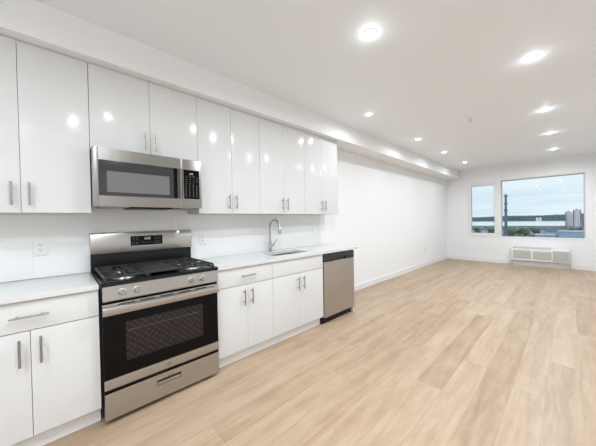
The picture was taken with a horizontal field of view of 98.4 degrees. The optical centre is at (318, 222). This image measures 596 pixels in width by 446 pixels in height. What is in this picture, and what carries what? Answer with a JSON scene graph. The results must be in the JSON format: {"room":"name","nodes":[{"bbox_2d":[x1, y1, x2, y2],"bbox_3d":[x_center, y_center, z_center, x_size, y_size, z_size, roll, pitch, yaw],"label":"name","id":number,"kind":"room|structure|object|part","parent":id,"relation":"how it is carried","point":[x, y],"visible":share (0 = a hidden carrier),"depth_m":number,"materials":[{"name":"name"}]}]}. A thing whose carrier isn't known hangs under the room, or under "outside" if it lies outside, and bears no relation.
{"room":"apartment kitchen","nodes":[
{"label":"apartment kitchen","id":0,"kind":"room"},
{"bbox_2d":[98,287,103,417],"bbox_3d":[-1.359,0.832,2.139,0.570,0.870,0.756,0,1,44],"label":"panel","id":1,"kind":"object","parent":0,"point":[99,291],"depth_m":1.67,"materials":[{"name":"black metal"}]},
{"bbox_2d":[0,150,446,284],"bbox_3d":[0.228,-0.115,4.371,0.200,2.720,11.415,0,1,44],"label":"wall","id":2,"kind":"structure","parent":0,"point":[391,213],"depth_m":5.41,"materials":[{"name":"white paint"}]},
{"bbox_2d":[0,34,90,213],"bbox_3d":[-1.990,-0.614,1.709,0.313,1.097,0.670,0,1,44],"label":"upper cabinet","id":3,"kind":"object","parent":2,"relation":"attached to","point":[45,149],"visible":1,"depth_m":1.70,"materials":[{"name":"white laminate"}]},
{"bbox_3d":[-2.030,-0.611,1.514,0.018,1.095,0.334,0,1,44],"label":"door","id":4,"kind":"part","parent":3,"relation":"part of","materials":[{"name":"white paint"}]},
{"bbox_3d":[-1.911,-0.185,1.592,0.041,0.148,0.012,0,1,44],"label":"handle","id":5,"kind":"part","parent":3,"relation":"part of","materials":[{"name":"silver metal"}]},
{"bbox_3d":[-1.858,-0.187,1.647,0.041,0.148,0.012,0,1,44],"label":"handle","id":6,"kind":"part","parent":3,"relation":"part of","materials":[{"name":"silver metal"}]},
{"bbox_2d":[87,62,197,160],"bbox_3d":[-1.495,-0.868,2.220,0.313,0.620,0.757,0,1,44],"label":"upper cabinet","id":7,"kind":"object","parent":2,"relation":"attached to","point":[127,113],"visible":0.84,"depth_m":2.09,"materials":[{"name":"white laminate"}]},
{"bbox_3d":[-1.550,-0.864,2.008,0.018,0.618,0.377,0,1,44],"label":"door","id":8,"kind":"part","parent":7,"relation":"part of","materials":[{"name":"white paint"}]},
{"bbox_3d":[-1.420,-0.663,2.100,0.041,0.148,0.012,0,1,44],"label":"handle","id":9,"kind":"part","parent":7,"relation":"part of","materials":[{"name":"silver metal"}]},
{"bbox_2d":[90,146,201,210],"bbox_3d":[-1.460,-0.334,2.201,0.384,0.441,0.752,0,1,44],"label":"microwave","id":10,"kind":"object","parent":7,"relation":"attached to","point":[120,179],"visible":0.98,"depth_m":2.03,"materials":[{"name":"silver metal"}]},
{"bbox_3d":[-1.195,-0.342,2.216,0.024,0.254,0.031,0,1,44],"label":"handle","id":11,"kind":"part","parent":10,"relation":"part of","materials":[{"name":"silver metal"}]},
{"bbox_3d":[-1.143,-0.347,2.306,0.026,0.427,0.160,0,1,44],"label":"control panel","id":12,"kind":"part","parent":10,"relation":"part of","materials":[{"name":"silver metal"}]},
{"bbox_3d":[-1.286,-0.872,2.280,0.018,0.618,0.377,0,1,44],"label":"door","id":13,"kind":"part","parent":7,"relation":"part of","materials":[{"name":"white paint"}]},
{"bbox_2d":[0,208,320,281],"bbox_3d":[-1.232,0.127,2.719,0.008,0.530,3.600,0,1,44],"label":"backsplash","id":14,"kind":"structure","parent":2,"relation":"attached to","point":[68,237],"depth_m":2.20,"materials":[{"name":"tile"}]},
{"bbox_2d":[33,239,47,255],"bbox_3d":[-2.037,0.179,1.878,0.008,0.118,0.075,0,1,44],"label":"wall outlet","id":15,"kind":"object","parent":14,"relation":"attached to","point":[40,246],"visible":1,"depth_m":1.87,"materials":[{"name":"white plastic"}]},
{"bbox_2d":[37,243,43,251],"bbox_3d":[-2.035,0.179,1.876,0.003,0.068,0.034,0,1,44],"label":"receptacle","id":16,"kind":"object","parent":15,"relation":"attached to","point":[40,246],"depth_m":1.87,"materials":[{"name":"white plastic"}]},
{"bbox_2d":[199,233,205,244],"bbox_3d":[-1.228,0.167,2.709,0.008,0.118,0.075,0,1,44],"label":"wall outlet","id":17,"kind":"object","parent":14,"relation":"attached to","point":[202,236],"visible":1,"depth_m":2.70,"materials":[{"name":"white plastic"}]},
{"bbox_2d":[189,97,260,214],"bbox_3d":[-0.990,-0.644,2.737,0.313,1.097,0.674,0,1,44],"label":"upper cabinet","id":18,"kind":"object","parent":2,"relation":"attached to","point":[227,137],"visible":0.95,"depth_m":2.62,"materials":[{"name":"white plastic"}]},
{"bbox_3d":[-1.031,-0.641,2.541,0.018,1.095,0.336,0,1,44],"label":"door","id":19,"kind":"part","parent":18,"relation":"part of","materials":[{"name":"white paint"}]},
{"bbox_3d":[-0.795,-0.648,2.783,0.018,1.095,0.336,0,1,44],"label":"door","id":20,"kind":"part","parent":18,"relation":"part of","materials":[{"name":"white paint"}]},
{"bbox_2d":[0,0,458,179],"bbox_3d":[0.379,-1.356,4.118,0.380,0.238,10.915,0,1,44],"label":"soffit","id":21,"kind":"structure","parent":2,"relation":"attached to","point":[33,22],"depth_m":2.18,"materials":[{"name":"white paint"}]},
{"bbox_2d":[248,117,304,214],"bbox_3d":[-0.516,-0.659,3.225,0.313,1.097,0.681,0,1,44],"label":"upper cabinet","id":22,"kind":"object","parent":2,"relation":"attached to","point":[281,147],"visible":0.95,"depth_m":3.11,"materials":[{"name":"white plastic"}]},
{"bbox_3d":[-0.558,-0.656,3.027,0.018,1.095,0.339,0,1,44],"label":"door","id":23,"kind":"part","parent":22,"relation":"part of","materials":[{"name":"white paint"}]},
{"bbox_3d":[-0.320,-0.663,3.272,0.018,1.095,0.339,0,1,44],"label":"door","id":24,"kind":"part","parent":22,"relation":"part of","materials":[{"name":"white paint"}]},
{"bbox_2d":[295,131,337,214],"bbox_3d":[-0.041,-0.673,3.713,0.313,1.097,0.677,0,1,44],"label":"upper cabinet","id":25,"kind":"object","parent":2,"relation":"attached to","point":[320,153],"visible":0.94,"depth_m":3.61,"materials":[{"name":"white laminate"}]},
{"bbox_3d":[-0.082,-0.670,3.517,0.018,1.095,0.337,0,1,44],"label":"door","id":26,"kind":"part","parent":25,"relation":"part of","materials":[{"name":"white paint"}]},
{"bbox_3d":[0.155,-0.678,3.760,0.018,1.095,0.337,0,1,44],"label":"door","id":27,"kind":"part","parent":25,"relation":"part of","materials":[{"name":"white paint"}]},
{"bbox_2d":[354,255,446,290],"bbox_3d":[2.106,1.137,6.141,0.014,0.105,5.715,0,1,44],"label":"baseboard","id":28,"kind":"structure","parent":2,"relation":"attached to","point":[395,274],"depth_m":5.69,"materials":[{"name":"white paint"}]},
{"bbox_2d":[36,0,595,170],"bbox_3d":[1.726,-1.558,2.872,4.450,0.150,11.415,0,1,44],"label":"ceiling","id":29,"kind":"structure","parent":0,"point":[429,67],"depth_m":2.28,"materials":[{"name":"white paint"}]},
{"bbox_2d":[363,28,376,37],"bbox_3d":[0.389,-1.445,1.954,0.100,0.005,0.100,0,1,44],"label":"recessed light","id":30,"kind":"object","parent":29,"relation":"in","point":[371,32],"visible":1,"depth_m":1.95,"materials":[{"name":"white plastic"}]},
{"bbox_2d":[525,54,539,60],"bbox_3d":[1.911,-1.476,2.293,0.100,0.005,0.100,0,1,44],"label":"recessed light","id":31,"kind":"object","parent":29,"relation":"in","point":[535,56],"visible":1,"depth_m":2.29,"materials":[{"name":"white plastic"}]},
{"bbox_2d":[43,258,595,445],"bbox_3d":[1.777,1.296,2.908,4.450,0.120,11.415,0,1,44],"label":"floor","id":32,"kind":"structure","parent":0,"point":[446,352],"depth_m":2.10,"materials":[{"name":"brown wood"}]},
{"bbox_2d":[0,290,100,445],"bbox_3d":[-1.816,0.874,1.638,0.650,0.881,0.587,0,1,44],"label":"base cabinet","id":33,"kind":"object","parent":32,"relation":"on","point":[50,376],"visible":0.94,"depth_m":1.49,"materials":[{"name":"white plastic"}]},
{"bbox_3d":[-1.720,0.904,1.340,0.018,0.594,0.292,0,1,44],"label":"door","id":34,"kind":"part","parent":33,"relation":"part of","materials":[{"name":"white paint"}]},
{"bbox_3d":[-1.629,0.712,1.395,0.041,0.148,0.012,0,1,44],"label":"handle","id":35,"kind":"part","parent":33,"relation":"part of","materials":[{"name":"silver metal"}]},
{"bbox_3d":[-1.604,0.515,1.421,0.041,0.012,0.150,0,1,44],"label":"handle","id":36,"kind":"part","parent":33,"relation":"part of","materials":[{"name":"silver metal"}]},
{"bbox_3d":[-1.573,0.710,1.452,0.041,0.148,0.012,0,1,44],"label":"handle","id":37,"kind":"part","parent":33,"relation":"part of","materials":[{"name":"silver metal"}]},
{"bbox_2d":[0,272,98,304],"bbox_3d":[-1.835,0.416,1.637,0.630,0.030,0.597,0,1,44],"label":"countertop","id":38,"kind":"structure","parent":33,"relation":"on","point":[37,288],"depth_m":1.60,"materials":[{"name":"white stone"}]},
{"bbox_3d":[-1.625,0.517,1.441,0.018,0.162,0.586,0,1,44],"label":"drawer","id":39,"kind":"part","parent":33,"relation":"part of","materials":[{"name":"white paint"}]},
{"bbox_3d":[-1.515,0.897,1.551,0.018,0.594,0.292,0,1,44],"label":"door","id":40,"kind":"part","parent":33,"relation":"part of","materials":[{"name":"white paint"}]},
{"bbox_2d":[89,230,218,421],"bbox_3d":[-1.329,0.687,2.106,0.696,1.228,0.758,0,1,44],"label":"gas range","id":41,"kind":"object","parent":32,"relation":"on","point":[158,304],"visible":0.99,"depth_m":1.91,"materials":[{"name":"silver metal"}]},
{"bbox_3d":[-1.287,0.455,1.683,0.044,0.048,0.048,0,1,44],"label":"knob","id":42,"kind":"part","parent":41,"relation":"part of","materials":[{"name":"silver metal"}]},
{"bbox_3d":[-1.403,0.382,1.846,0.138,0.014,0.138,0,1,44],"label":"burner","id":43,"kind":"part","parent":41,"relation":"part of","materials":[{"name":"metal"}]},
{"bbox_3d":[-1.230,0.453,1.742,0.044,0.048,0.048,0,1,44],"label":"knob","id":44,"kind":"part","parent":41,"relation":"part of","materials":[{"name":"silver metal"}]},
{"bbox_3d":[-1.538,0.152,2.296,0.005,0.082,0.241,0,1,44],"label":"display panel","id":45,"kind":"part","parent":41,"relation":"part of","materials":[{"name":"black glass"}]},
{"bbox_2d":[91,262,217,287],"bbox_3d":[-1.343,0.390,2.110,0.638,0.028,0.758,0,1,44],"label":"cooktop","id":46,"kind":"object","parent":41,"relation":"in","point":[146,278],"depth_m":1.89,"materials":[{"name":"black metal"}]},
{"bbox_3d":[-1.118,0.556,1.898,0.005,0.075,0.746,0,1,44],"label":"door trim","id":47,"kind":"part","parent":41,"relation":"part of","materials":[{"name":"silver metal"}]},
{"bbox_3d":[-1.134,0.454,1.912,0.072,0.100,0.744,0,1,44],"label":"control panel","id":48,"kind":"part","parent":41,"relation":"part of","materials":[{"name":"silver metal"}]},
{"bbox_3d":[-1.134,0.802,1.921,0.053,0.567,0.746,0,1,44],"label":"oven door","id":49,"kind":"part","parent":41,"relation":"part of","materials":[{"name":"black ceramic"}]},
{"bbox_3d":[-1.106,0.559,1.881,0.038,0.050,0.742,0,1,44],"label":"handle","id":50,"kind":"part","parent":41,"relation":"part of","materials":[{"name":"silver metal"}]},
{"bbox_3d":[-1.114,0.800,1.901,0.003,0.409,0.742,0,1,44],"label":"door glass","id":51,"kind":"part","parent":41,"relation":"part of","materials":[{"name":"black glass"}]},
{"bbox_3d":[-1.126,1.181,1.925,0.057,0.171,0.745,0,1,44],"label":"storage drawer","id":52,"kind":"part","parent":41,"relation":"part of","materials":[{"name":"silver metal"}]},
{"bbox_3d":[-1.108,1.038,1.903,0.007,0.064,0.746,0,1,44],"label":"door trim","id":53,"kind":"part","parent":41,"relation":"part of","materials":[{"name":"silver metal"}]},
{"bbox_3d":[-1.110,1.151,1.903,0.014,0.054,0.170,0,1,44],"label":"handle","id":54,"kind":"part","parent":41,"relation":"part of","materials":[{"name":"silver metal"}]},
{"bbox_3d":[-0.986,0.445,1.993,0.044,0.048,0.048,0,1,44],"label":"knob","id":55,"kind":"part","parent":41,"relation":"part of","materials":[{"name":"silver metal"}]},
{"bbox_3d":[-0.928,0.444,2.053,0.044,0.048,0.048,0,1,44],"label":"knob","id":56,"kind":"part","parent":41,"relation":"part of","materials":[{"name":"silver metal"}]},
{"bbox_2d":[216,262,273,367],"bbox_3d":[-0.873,0.846,2.608,0.650,0.881,0.578,0,1,44],"label":"base cabinet","id":57,"kind":"object","parent":32,"relation":"on","point":[245,294],"visible":0.77,"depth_m":2.38,"materials":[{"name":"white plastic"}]},
{"bbox_3d":[-0.775,0.875,2.312,0.018,0.594,0.287,0,1,44],"label":"door","id":58,"kind":"part","parent":57,"relation":"part of","materials":[{"name":"white paint"}]},
{"bbox_3d":[-0.681,0.488,2.411,0.018,0.162,0.577,0,1,44],"label":"drawer","id":59,"kind":"part","parent":57,"relation":"part of","materials":[{"name":"white paint"}]},
{"bbox_3d":[-0.573,0.869,2.519,0.018,0.594,0.287,0,1,44],"label":"door","id":60,"kind":"part","parent":57,"relation":"part of","materials":[{"name":"white paint"}]},
{"bbox_2d":[199,244,357,270],"bbox_3d":[-0.386,0.372,3.127,0.630,0.030,2.025,0,1,44],"label":"countertop","id":61,"kind":"structure","parent":57,"relation":"on","point":[248,259],"depth_m":2.83,"materials":[{"name":"white stone"}]},
{"bbox_2d":[268,219,280,251],"bbox_3d":[-0.523,0.153,3.207,0.249,0.409,0.130,0,1,44],"label":"faucet","id":62,"kind":"object","parent":61,"relation":"on","point":[279,228],"visible":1,"depth_m":3.23,"materials":[{"name":"silver metal"}]},
{"bbox_3d":[-0.550,0.097,3.177,0.221,0.294,0.023,0,1,44],"label":"spout","id":63,"kind":"part","parent":62,"relation":"part of","materials":[{"name":"silver metal"}]},
{"bbox_2d":[273,252,299,255],"bbox_3d":[-0.402,0.483,3.111,0.340,0.189,0.555,0,1,44],"label":"sink","id":64,"kind":"object","parent":61,"relation":"in","point":[289,252],"visible":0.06,"depth_m":3.29,"materials":[{"name":"silver metal"}]},
{"bbox_2d":[270,254,323,345],"bbox_3d":[-0.412,0.831,3.082,0.650,0.881,0.742,0,1,44],"label":"base cabinet","id":65,"kind":"object","parent":32,"relation":"on","point":[298,282],"visible":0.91,"depth_m":2.85,"materials":[{"name":"white plastic"}]},
{"bbox_3d":[-0.343,0.862,2.756,0.018,0.594,0.369,0,1,44],"label":"door","id":66,"kind":"part","parent":65,"relation":"part of","materials":[{"name":"white paint"}]},
{"bbox_3d":[-0.084,0.854,3.022,0.018,0.594,0.369,0,1,44],"label":"door","id":67,"kind":"part","parent":65,"relation":"part of","materials":[{"name":"white paint"}]},
{"bbox_2d":[320,250,353,323],"bbox_3d":[0.063,0.818,3.577,0.605,0.880,0.614,0,1,44],"label":"dishwasher","id":68,"kind":"object","parent":32,"relation":"on","point":[338,267],"visible":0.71,"depth_m":3.34,"materials":[{"name":"silver metal"}]},
{"bbox_3d":[0.257,0.431,3.378,0.048,0.095,0.611,0,1,44],"label":"control panel","id":69,"kind":"part","parent":68,"relation":"part of","materials":[{"name":"black plastic"}]},
{"bbox_2d":[446,153,595,266],"bbox_3d":[5.612,-0.242,6.858,4.050,2.720,0.260,0,1,44],"label":"wall","id":70,"kind":"structure","parent":0,"point":[582,252],"depth_m":7.00,"materials":[{"name":"white paint"}]},
{"bbox_2d":[467,181,498,236],"bbox_3d":[4.793,-0.398,7.507,0.770,1.571,0.145,0,1,44],"label":"window","id":71,"kind":"structure","parent":70,"relation":"in","point":[495,183],"depth_m":7.43,"materials":[{"name":"white plastic"}]},
{"bbox_2d":[498,181,500,236],"bbox_3d":[5.117,-0.400,7.247,0.052,1.573,0.146,0,1,44],"label":"trim","id":72,"kind":"structure","parent":70,"relation":"attached to","point":[499,182],"depth_m":7.19,"materials":[{"name":"white paint"}]},
{"bbox_2d":[447,255,595,270],"bbox_3d":[5.539,1.068,6.777,4.021,0.105,0.014,0,1,44],"label":"baseboard","id":73,"kind":"structure","parent":70,"relation":"attached to","point":[576,267],"depth_m":7.25,"materials":[{"name":"white paint"}]},
{"bbox_2d":[467,236,586,239],"bbox_3d":[5.393,0.397,6.901,2.512,0.020,0.010,0,1,44],"label":"window sill","id":74,"kind":"structure","parent":70,"relation":"attached to","point":[467,236],"depth_m":6.70,"materials":[{"name":"white paint"}]},
{"bbox_2d":[511,246,569,269],"bbox_3d":[5.622,0.871,6.554,1.120,0.500,0.177,0,1,44],"label":"air conditioner","id":75,"kind":"object","parent":70,"relation":"attached to","point":[557,258],"visible":1,"depth_m":6.47,"materials":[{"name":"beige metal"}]},
{"bbox_2d":[513,250,530,258],"bbox_3d":[5.320,0.819,6.729,0.360,0.212,0.009,0,1,44],"label":"grille","id":76,"kind":"object","parent":75,"relation":"attached to","point":[517,254],"depth_m":6.73,"materials":[{"name":"beige metal"}]},
{"bbox_2d":[513,246,550,249],"bbox_3d":[5.476,0.645,6.620,0.760,0.044,0.050,0,1,44],"label":"grille","id":77,"kind":"object","parent":75,"relation":"attached to","point":[514,247],"depth_m":6.64,"materials":[{"name":"beige metal"}]},
{"bbox_2d":[533,251,551,259],"bbox_3d":[5.609,0.821,6.448,0.350,0.205,0.009,0,1,44],"label":"grille","id":78,"kind":"object","parent":75,"relation":"attached to","point":[537,255],"depth_m":6.44,"materials":[{"name":"beige metal"}]},
{"bbox_3d":[5.854,0.825,6.213,0.290,0.265,0.004,0,1,44],"label":"panel","id":79,"kind":"part","parent":75,"relation":"part of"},
{"bbox_2d":[501,173,584,238],"bbox_3d":[5.738,-0.404,6.668,1.642,1.571,0.070,0,1,44],"label":"window","id":80,"kind":"structure","parent":70,"relation":"in","point":[576,173],"depth_m":6.62,"materials":[{"name":"white plastic"}]},
{"label":"outside","id":81,"kind":"structure","parent":0,"visible":0},
{"bbox_2d":[472,221,583,236],"bbox_3d":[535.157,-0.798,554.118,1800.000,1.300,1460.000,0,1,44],"label":"ground","id":82,"kind":"structure","parent":81,"point":[524,227],"depth_m":350.49,"materials":[{"name":"grey"}]},
{"bbox_2d":[479,228,487,232],"bbox_3d":[152.260,7.343,236.327,8.124,4.590,7.000,0,1,44],"label":"house","id":83,"kind":"structure","parent":82,"relation":"on","point":[483,230],"depth_m":234.22,"materials":[{"name":"concrete"}]},
{"bbox_2d":[504,194,507,235],"bbox_3d":[71.537,0.896,98.146,1.240,23.813,1.240,0,1,44],"label":"utility pole","id":84,"kind":"object","parent":82,"relation":"on","point":[506,195],"visible":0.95,"depth_m":97.80,"materials":[{"name":"metal"}]},
{"bbox_2d":[508,229,516,234],"bbox_3d":[144.452,7.246,191.290,5.490,6.221,4.600,0,1,44],"label":"tree","id":85,"kind":"object","parent":82,"relation":"on","point":[511,231],"visible":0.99,"depth_m":190.07,"materials":[{"name":"green plant"}]},
{"bbox_2d":[519,228,529,235],"bbox_3d":[151.225,6.769,189.193,6.460,6.985,6.369,0,1,44],"label":"tree","id":86,"kind":"object","parent":82,"relation":"on","point":[525,232],"visible":0.99,"depth_m":187.47,"materials":[{"name":"green plant"}]},
{"bbox_2d":[472,213,582,220],"bbox_3d":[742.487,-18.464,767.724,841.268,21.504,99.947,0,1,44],"label":"wooded ridge","id":87,"kind":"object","parent":82,"relation":"on","point":[556,217],"visible":0.42,"depth_m":805.82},
{"bbox_2d":[530,227,539,233],"bbox_3d":[172.440,6.622,204.603,6.606,6.144,5.259,0,1,44],"label":"tree","id":88,"kind":"object","parent":82,"relation":"on","point":[534,230],"visible":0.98,"depth_m":203.19,"materials":[{"name":"green plant"}]},
{"bbox_2d":[530,228,543,234],"bbox_3d":[180.774,6.964,212.704,8.727,4.928,7.000,0,1,44],"label":"house","id":89,"kind":"structure","parent":82,"relation":"on","point":[541,230],"depth_m":210.26,"materials":[{"name":"grey"}]},
{"bbox_2d":[534,233,555,236],"bbox_3d":[161.137,9.052,182.866,10.720,2.200,14.800,0,1,44],"label":"warehouse","id":90,"kind":"structure","parent":82,"relation":"on","point":[536,234],"depth_m":178.88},
{"bbox_2d":[545,229,557,235],"bbox_3d":[176.581,7.209,194.810,7.006,5.037,7.000,0,1,44],"label":"house","id":91,"kind":"structure","parent":82,"relation":"on","point":[548,231],"depth_m":192.95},
{"bbox_2d":[556,228,569,234],"bbox_3d":[188.463,6.789,198.195,7.550,5.369,7.000,0,1,44],"label":"house","id":92,"kind":"structure","parent":82,"relation":"on","point":[556,228],"depth_m":197.67,"materials":[{"name":"grey"}]},
{"bbox_2d":[565,211,572,225],"bbox_3d":[353.218,-6.264,362.413,7.503,21.500,12.800,0,1,44],"label":"apartment tower","id":93,"kind":"structure","parent":82,"relation":"on","point":[568,215],"depth_m":358.37,"materials":[{"name":"concrete"}]},
{"bbox_2d":[558,230,583,237],"bbox_3d":[172.082,7.706,174.971,12.948,4.700,14.800,0,1,44],"label":"warehouse","id":94,"kind":"structure","parent":82,"relation":"on","point":[562,233],"depth_m":170.19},
{"bbox_2d":[573,209,580,226],"bbox_3d":[344.786,-6.867,342.690,7.587,23.500,12.800,0,1,44],"label":"apartment tower","id":95,"kind":"structure","parent":82,"relation":"on","point":[576,213],"depth_m":338.71,"materials":[{"name":"concrete"}]},
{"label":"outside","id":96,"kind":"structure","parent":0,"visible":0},
{"bbox_2d":[472,221,581,225],"bbox_3d":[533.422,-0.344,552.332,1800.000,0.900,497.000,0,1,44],"label":"river","id":97,"kind":"structure","parent":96,"point":[480,223],"depth_m":539.55,"materials":[{"name":"white liquid"}]}
]}

